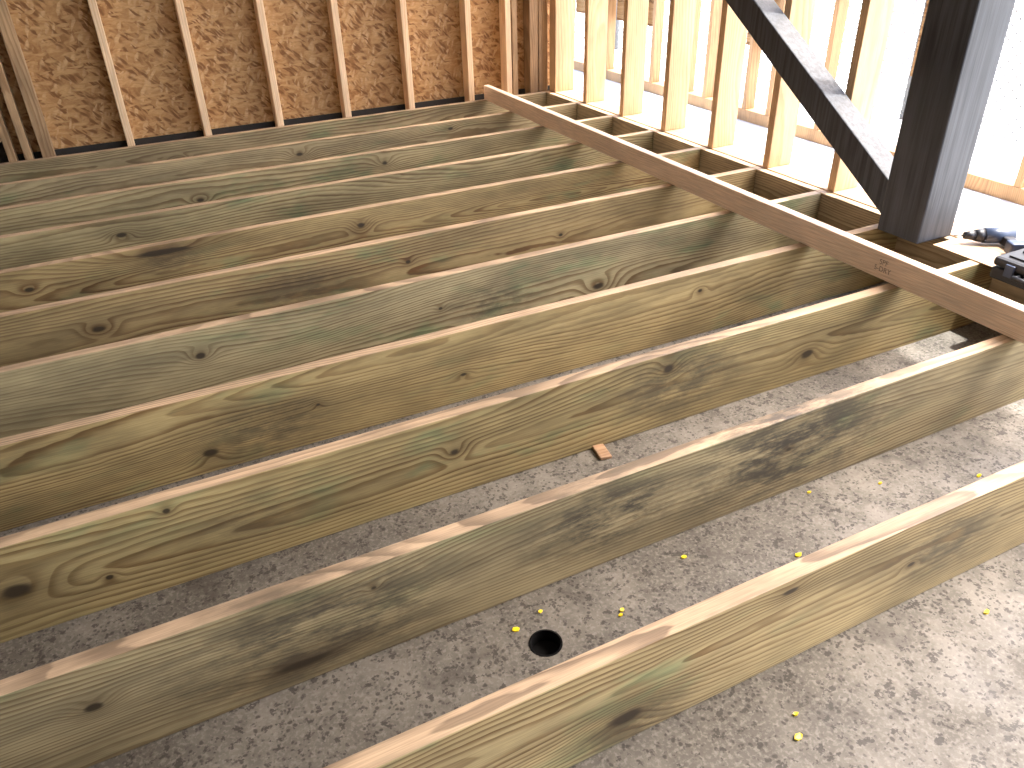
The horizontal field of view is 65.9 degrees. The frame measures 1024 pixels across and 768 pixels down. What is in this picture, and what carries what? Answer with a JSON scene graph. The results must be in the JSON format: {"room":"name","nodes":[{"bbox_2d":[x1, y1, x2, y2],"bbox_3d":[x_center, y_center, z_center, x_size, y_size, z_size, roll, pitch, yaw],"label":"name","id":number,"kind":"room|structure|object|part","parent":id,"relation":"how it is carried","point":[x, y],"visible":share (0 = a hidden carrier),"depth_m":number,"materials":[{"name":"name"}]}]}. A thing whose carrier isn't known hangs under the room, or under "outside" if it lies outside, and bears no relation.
{"room":"construction site","nodes":[
{"label":"construction site","id":0,"kind":"room"},
{"bbox_2d":[0,281,1023,767],"bbox_3d":[-0.900,1.500,0.306,7.720,0.150,10.400,-16,34,-22],"label":"floor","id":1,"kind":"structure","parent":0,"point":[932,679],"depth_m":1.68,"materials":[{"name":"concrete"}]},
{"bbox_2d":[0,91,545,182],"bbox_3d":[-2.076,-1.179,4.340,5.135,0.244,0.038,-16,34,-22],"label":"joist","id":2,"kind":"object","parent":1,"relation":"on","point":[145,153],"visible":0.4,"depth_m":4.50,"materials":[{"name":"brown wood"}]},
{"bbox_2d":[484,85,1023,343],"bbox_3d":[0.835,-0.797,3.256,0.039,0.089,4.600,-15,34,-21],"label":"board","id":3,"kind":"object","parent":2,"relation":"on","point":[1005,316],"visible":1,"depth_m":2.83,"materials":[{"name":"beige wood"}]},
{"bbox_2d":[0,0,549,153],"bbox_3d":[-1.185,-2.576,4.182,3.320,2.744,0.012,-16,34,-22],"label":"sheathing","id":4,"kind":"object","parent":1,"relation":"on","point":[58,39],"visible":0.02,"depth_m":4.41,"materials":[{"name":"brown wood"}]},
{"bbox_2d":[0,85,549,162],"bbox_3d":[-3.144,-0.947,4.005,7.660,0.256,0.012,-16,34,-22],"label":"sill gasket","id":5,"kind":"structure","parent":1,"relation":"on","point":[118,144],"depth_m":4.58,"materials":[{"name":"black rubber"}]},
{"bbox_2d":[0,102,576,206],"bbox_3d":[-1.899,-0.996,4.034,5.135,0.246,0.043,-16,34,-22],"label":"joist","id":6,"kind":"object","parent":1,"relation":"on","point":[115,178],"visible":0.49,"depth_m":4.20,"materials":[{"name":"brown wood"}]},
{"bbox_2d":[0,115,611,234],"bbox_3d":[-1.718,-0.809,3.723,5.135,0.245,0.040,-16,34,-22],"label":"joist","id":7,"kind":"object","parent":1,"relation":"on","point":[24,217],"visible":0.48,"depth_m":3.88,"materials":[{"name":"brown wood"}]},
{"bbox_2d":[0,130,652,269],"bbox_3d":[-1.537,-0.623,3.411,5.135,0.244,0.043,-16,34,-22],"label":"joist","id":8,"kind":"object","parent":1,"relation":"on","point":[25,248],"visible":0.49,"depth_m":3.57,"materials":[{"name":"brown wood"}]},
{"bbox_2d":[0,147,700,312],"bbox_3d":[-1.356,-0.436,3.098,5.135,0.245,0.041,-16,34,-22],"label":"joist","id":9,"kind":"object","parent":1,"relation":"on","point":[31,285],"visible":0.51,"depth_m":3.26,"materials":[{"name":"brown wood"}]},
{"bbox_2d":[0,167,755,366],"bbox_3d":[-1.175,-0.249,2.785,5.135,0.245,0.044,-16,34,-22],"label":"joist","id":10,"kind":"object","parent":1,"relation":"on","point":[70,325],"visible":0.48,"depth_m":2.94,"materials":[{"name":"brown wood"}]},
{"bbox_2d":[0,191,820,438],"bbox_3d":[-0.995,-0.063,2.474,5.135,0.245,0.040,-16,34,-22],"label":"joist","id":11,"kind":"object","parent":1,"relation":"on","point":[40,393],"visible":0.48,"depth_m":2.63,"materials":[{"name":"brown wood"}]},
{"bbox_2d":[0,223,896,531],"bbox_3d":[-0.813,0.125,2.161,5.135,0.245,0.043,-16,34,-22],"label":"joist","id":12,"kind":"object","parent":1,"relation":"on","point":[59,469],"visible":0.84,"depth_m":2.32,"materials":[{"name":"brown wood"}]},
{"bbox_2d":[0,260,991,642],"bbox_3d":[-0.632,0.312,1.848,5.135,0.245,0.041,-16,34,-22],"label":"joist","id":13,"kind":"object","parent":1,"relation":"on","point":[61,571],"visible":0.89,"depth_m":1.98,"materials":[{"name":"brown wood"}]},
{"bbox_2d":[0,335,1023,767],"bbox_3d":[-0.452,0.497,1.538,5.135,0.245,0.042,-16,34,-22],"label":"joist","id":14,"kind":"object","parent":1,"relation":"on","point":[85,709],"visible":0.99,"depth_m":1.65,"materials":[{"name":"brown wood"}]},
{"bbox_2d":[529,629,562,656],"bbox_3d":[0.073,0.605,1.701,0.071,0.142,0.071,-16,34,-22],"label":"drain pipe","id":15,"kind":"object","parent":1,"relation":"on","point":[544,642],"visible":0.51,"depth_m":1.69,"materials":[{"name":"black plastic"}]},
{"bbox_2d":[592,443,611,459],"bbox_3d":[0.250,0.185,2.232,0.036,0.011,0.085,-11,33,-14],"label":"wood shim","id":16,"kind":"object","parent":1,"relation":"on","point":[601,451],"visible":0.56,"depth_m":2.22,"materials":[{"name":"beige wood"}]},
{"bbox_2d":[324,461,1023,767],"bbox_3d":[-0.270,0.684,1.224,5.135,0.245,0.042,-16,34,-22],"label":"joist","id":17,"kind":"object","parent":1,"relation":"on","point":[567,713],"visible":1,"depth_m":1.46,"materials":[{"name":"brown wood"}]},
{"bbox_2d":[512,474,989,740],"bbox_3d":[0.444,0.394,1.888,1.667,0.006,0.981,-16,34,-22],"label":"scraps","id":18,"kind":"object","parent":1,"relation":"on","point":[798,736],"visible":0.64,"depth_m":1.70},
{"bbox_2d":[544,91,1023,304],"bbox_3d":[1.450,-0.585,3.202,0.036,0.244,5.475,-16,34,-22],"label":"joist","id":19,"kind":"object","parent":1,"relation":"on","point":[844,214],"visible":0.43,"depth_m":3.48,"materials":[{"name":"brown wood"}]},
{"bbox_2d":[725,0,892,212],"bbox_3d":[0.803,-2.111,3.585,0.105,1.958,2.858,-16,34,-22],"label":"timber knee brace","id":20,"kind":"object","parent":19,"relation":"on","point":[844,127],"visible":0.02,"depth_m":3.14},
{"bbox_2d":[933,238,1002,266],"bbox_3d":[1.709,-0.363,2.591,0.133,0.004,0.660,-16,34,-22],"label":"board","id":21,"kind":"object","parent":19,"relation":"on","point":[967,249],"visible":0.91,"depth_m":2.76,"materials":[{"name":"brown wood"}]},
{"bbox_2d":[989,248,1023,289],"bbox_3d":[1.712,-0.354,2.494,0.318,0.081,0.260,-16,34,-22],"label":"tool case","id":22,"kind":"object","parent":21,"relation":"on","point":[1008,268],"visible":1,"depth_m":2.50,"materials":[{"name":"black plastic"}]},
{"bbox_3d":[1.729,-0.374,2.491,0.280,0.032,0.260,-16,34,-22],"label":"case lid","id":23,"kind":"part","parent":22,"relation":"part of","materials":[{"name":"black plastic"}]},
{"bbox_3d":[-3.123,-0.906,3.983,7.660,0.209,0.078,-16,34,-22],"label":"plate","id":24,"kind":"object","parent":1,"relation":"on","visible":0},
{"bbox_2d":[0,108,18,161],"bbox_3d":[-2.637,-2.193,3.502,0.038,2.450,0.089,-16,34,-22],"label":"stud","id":25,"kind":"object","parent":24,"relation":"on","point":[5,136],"visible":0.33,"depth_m":4.05,"materials":[{"name":"beige wood"}]},
{"bbox_2d":[0,57,34,159],"bbox_3d":[-2.570,-2.212,3.530,0.038,2.450,0.089,-16,34,-22],"label":"stud","id":26,"kind":"object","parent":24,"relation":"on","point":[5,87],"visible":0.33,"depth_m":4.01,"materials":[{"name":"brown wood"}]},
{"bbox_2d":[0,0,55,157],"bbox_3d":[-2.488,-2.235,3.564,0.060,2.450,0.089,-16,34,-22],"label":"stud","id":27,"kind":"object","parent":24,"relation":"on","point":[7,29],"visible":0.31,"depth_m":3.96,"materials":[{"name":"brown wood"}]},
{"bbox_2d":[87,0,135,145],"bbox_3d":[-2.124,-2.338,3.713,0.038,2.450,0.089,-16,34,-22],"label":"stud","id":28,"kind":"object","parent":24,"relation":"on","point":[92,4],"visible":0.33,"depth_m":4.11,"materials":[{"name":"beige wood"}]},
{"bbox_2d":[173,0,211,135],"bbox_3d":[-1.760,-2.441,3.862,0.038,2.450,0.089,-16,34,-22],"label":"stud","id":29,"kind":"object","parent":24,"relation":"on","point":[179,6],"visible":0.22,"depth_m":4.27,"materials":[{"name":"beige wood"}]},
{"bbox_2d":[253,0,283,126],"bbox_3d":[-1.397,-2.544,4.011,0.038,2.450,0.089,-16,34,-22],"label":"stud","id":30,"kind":"object","parent":24,"relation":"on","point":[258,4],"visible":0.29,"depth_m":4.43,"materials":[{"name":"beige wood"}]},
{"bbox_2d":[326,0,351,117],"bbox_3d":[-1.033,-2.646,4.161,0.038,2.450,0.089,-16,34,-22],"label":"stud","id":31,"kind":"object","parent":24,"relation":"on","point":[332,6],"visible":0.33,"depth_m":4.59,"materials":[{"name":"beige wood"}]},
{"bbox_2d":[395,0,414,109],"bbox_3d":[-0.669,-2.749,4.310,0.038,2.450,0.089,-16,34,-22],"label":"stud","id":32,"kind":"object","parent":24,"relation":"on","point":[401,11],"visible":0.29,"depth_m":4.75,"materials":[{"name":"beige wood"}]},
{"bbox_2d":[459,0,474,101],"bbox_3d":[-0.305,-2.852,4.459,0.038,2.450,0.089,-16,34,-22],"label":"stud","id":33,"kind":"object","parent":24,"relation":"on","point":[464,5],"visible":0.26,"depth_m":4.91,"materials":[{"name":"beige wood"}]},
{"bbox_2d":[499,0,511,93],"bbox_3d":[-0.064,-2.920,4.558,0.038,2.450,0.089,-16,34,-22],"label":"stud","id":34,"kind":"object","parent":24,"relation":"on","point":[504,5],"visible":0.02,"depth_m":5.01,"materials":[{"name":"beige wood"}]},
{"bbox_2d":[510,0,517,94],"bbox_3d":[-0.024,-2.932,4.575,0.037,2.450,0.089,-16,34,-22],"label":"stud","id":35,"kind":"object","parent":24,"relation":"on","point":[513,5],"visible":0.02,"depth_m":5.01,"materials":[{"name":"brown wood"}]},
{"bbox_2d":[523,0,537,93],"bbox_3d":[0.098,-2.966,4.625,0.060,2.450,0.089,-16,34,-22],"label":"stud","id":36,"kind":"object","parent":24,"relation":"on","point":[530,7],"visible":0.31,"depth_m":5.07,"materials":[{"name":"brown wood"}]},
{"bbox_2d":[538,0,547,91],"bbox_3d":[0.158,-2.983,4.649,0.065,2.450,0.089,-16,34,-22],"label":"stud","id":37,"kind":"object","parent":24,"relation":"on","point":[542,4],"visible":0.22,"depth_m":5.10,"materials":[{"name":"brown wood"}]},
{"bbox_2d":[573,0,1023,239],"bbox_3d":[18.437,-4.264,9.105,36.284,0.200,60.000,-16,34,-22],"label":"ground","id":38,"kind":"structure","parent":0,"point":[976,209],"depth_m":6.50,"materials":[{"name":"white"}]},
{"bbox_2d":[574,0,1023,205],"bbox_3d":[1.483,-3.562,6.012,0.140,2.720,6.700,-16,34,-22],"label":"frame","id":39,"kind":"object","parent":38,"relation":"on","point":[1000,186],"visible":0.31,"depth_m":6.06,"materials":[{"name":"beige wood"}]},
{"bbox_3d":[0.779,-4.535,7.131,0.012,2.200,0.700,-16,34,-22],"label":"panel","id":40,"kind":"part","parent":39,"relation":"part of","materials":[{"name":"brown wood"}]},
{"bbox_3d":[1.113,-4.190,6.554,0.012,2.200,0.700,-16,34,-22],"label":"panel","id":41,"kind":"part","parent":39,"relation":"part of","materials":[{"name":"brown wood"}]},
{"bbox_3d":[1.848,-3.432,5.287,0.012,2.200,0.400,-16,34,-22],"label":"panel","id":42,"kind":"part","parent":39,"relation":"part of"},
{"bbox_3d":[2.516,-2.743,4.134,0.012,2.200,0.400,-16,34,-22],"label":"panel","id":43,"kind":"part","parent":39,"relation":"part of","materials":[{"name":"brown wood"}]},
{"bbox_2d":[575,0,1023,146],"bbox_3d":[2.248,-3.327,6.928,0.064,1.319,16.216,-16,34,-22],"label":"fence","id":44,"kind":"object","parent":38,"relation":"on","point":[618,23],"visible":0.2,"depth_m":5.92,"materials":[{"name":"metal"}]},
{"bbox_3d":[1.189,-4.430,8.772,0.048,1.319,0.048,-16,34,-22],"label":"fence post","id":45,"kind":"part","parent":44,"relation":"part of","materials":[{"name":"metal"}]},
{"bbox_3d":[2.970,-2.592,5.697,0.048,1.319,0.048,-16,34,-22],"label":"fence post","id":46,"kind":"part","parent":44,"relation":"part of","materials":[{"name":"wood"}]},
{"bbox_2d":[878,0,1015,243],"bbox_3d":[1.458,-1.592,2.296,0.178,2.419,0.180,-16,34,-22],"label":"timber post","id":47,"kind":"object","parent":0,"point":[961,44],"depth_m":2.65,"materials":[{"name":"wood"}]},
{"bbox_3d":[2.538,0.595,1.608,0.139,0.562,10.170,-16,34,-22],"label":"wall","id":48,"kind":"structure","parent":0,"visible":0},
{"bbox_2d":[549,90,1005,253],"bbox_3d":[1.548,-0.675,3.144,0.139,0.042,5.580,-16,34,-22],"label":"plate","id":49,"kind":"object","parent":48,"relation":"on","point":[856,194],"visible":0.36,"depth_m":3.77,"materials":[{"name":"brown wood"}]},
{"bbox_2d":[550,0,574,91],"bbox_3d":[0.297,-2.981,4.606,0.138,2.416,0.080,-16,34,-22],"label":"stud","id":50,"kind":"object","parent":49,"relation":"on","point":[561,11],"visible":1,"depth_m":5.06,"materials":[{"name":"beige wood"}]},
{"bbox_2d":[583,0,607,102],"bbox_3d":[0.479,-2.792,4.291,0.138,2.416,0.038,-16,34,-22],"label":"stud","id":51,"kind":"object","parent":49,"relation":"on","point":[596,11],"visible":1,"depth_m":4.75,"materials":[{"name":"beige wood"}]},
{"bbox_2d":[619,0,648,115],"bbox_3d":[0.662,-2.604,3.975,0.138,2.416,0.038,-16,34,-22],"label":"stud","id":52,"kind":"object","parent":49,"relation":"on","point":[635,20],"visible":1,"depth_m":4.42,"materials":[{"name":"beige wood"}]},
{"bbox_2d":[661,0,695,130],"bbox_3d":[0.845,-2.416,3.660,0.138,2.416,0.038,-16,34,-22],"label":"stud","id":53,"kind":"object","parent":49,"relation":"on","point":[681,12],"visible":1,"depth_m":4.10,"materials":[{"name":"beige wood"}]},
{"bbox_2d":[708,0,746,147],"bbox_3d":[1.023,-2.232,3.353,0.138,2.416,0.038,-16,34,-22],"label":"stud","id":54,"kind":"object","parent":49,"relation":"on","point":[732,34],"visible":1,"depth_m":3.80,"materials":[{"name":"beige wood"}]},
{"bbox_2d":[763,0,815,167],"bbox_3d":[1.201,-2.048,3.046,0.138,2.416,0.038,-16,34,-22],"label":"stud","id":55,"kind":"object","parent":49,"relation":"on","point":[784,110],"visible":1,"depth_m":3.53,"materials":[{"name":"beige wood"}]},
{"bbox_2d":[827,0,895,191],"bbox_3d":[1.379,-1.864,2.738,0.138,2.416,0.038,-16,34,-22],"label":"stud","id":56,"kind":"object","parent":49,"relation":"on","point":[875,18],"visible":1,"depth_m":3.09,"materials":[{"name":"beige wood"}]},
{"bbox_2d":[954,228,1023,252],"bbox_3d":[1.675,-0.499,2.750,0.220,0.054,0.157,1,32,4],"label":"cordless drill","id":57,"kind":"object","parent":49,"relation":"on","point":[1006,237],"visible":0.95,"depth_m":2.77,"materials":[{"name":"plastic"}]},
{"bbox_3d":[1.718,-0.526,2.791,0.100,0.054,0.054,1,32,4],"label":"motor","id":58,"kind":"part","parent":57,"relation":"part of","materials":[{"name":"silver metal"}]},
{"bbox_3d":[1.739,-0.493,2.757,0.038,0.032,0.092,-1,32,1],"label":"handle","id":59,"kind":"part","parent":57,"relation":"part of","materials":[{"name":"black rubber"}]},
{"bbox_3d":[-4.439,1.202,-1.922,0.100,2.874,10.400,-16,34,-22],"label":"wall","id":60,"kind":"structure","parent":0,"visible":0},
{"bbox_2d":[0,141,6,155],"bbox_3d":[-4.642,-1.598,2.763,4.395,2.744,0.012,-16,34,-22],"label":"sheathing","id":61,"kind":"object","parent":60,"relation":"attached to","point":[2,150],"visible":0.02,"depth_m":4.13,"materials":[{"name":"wood"}]}
]}

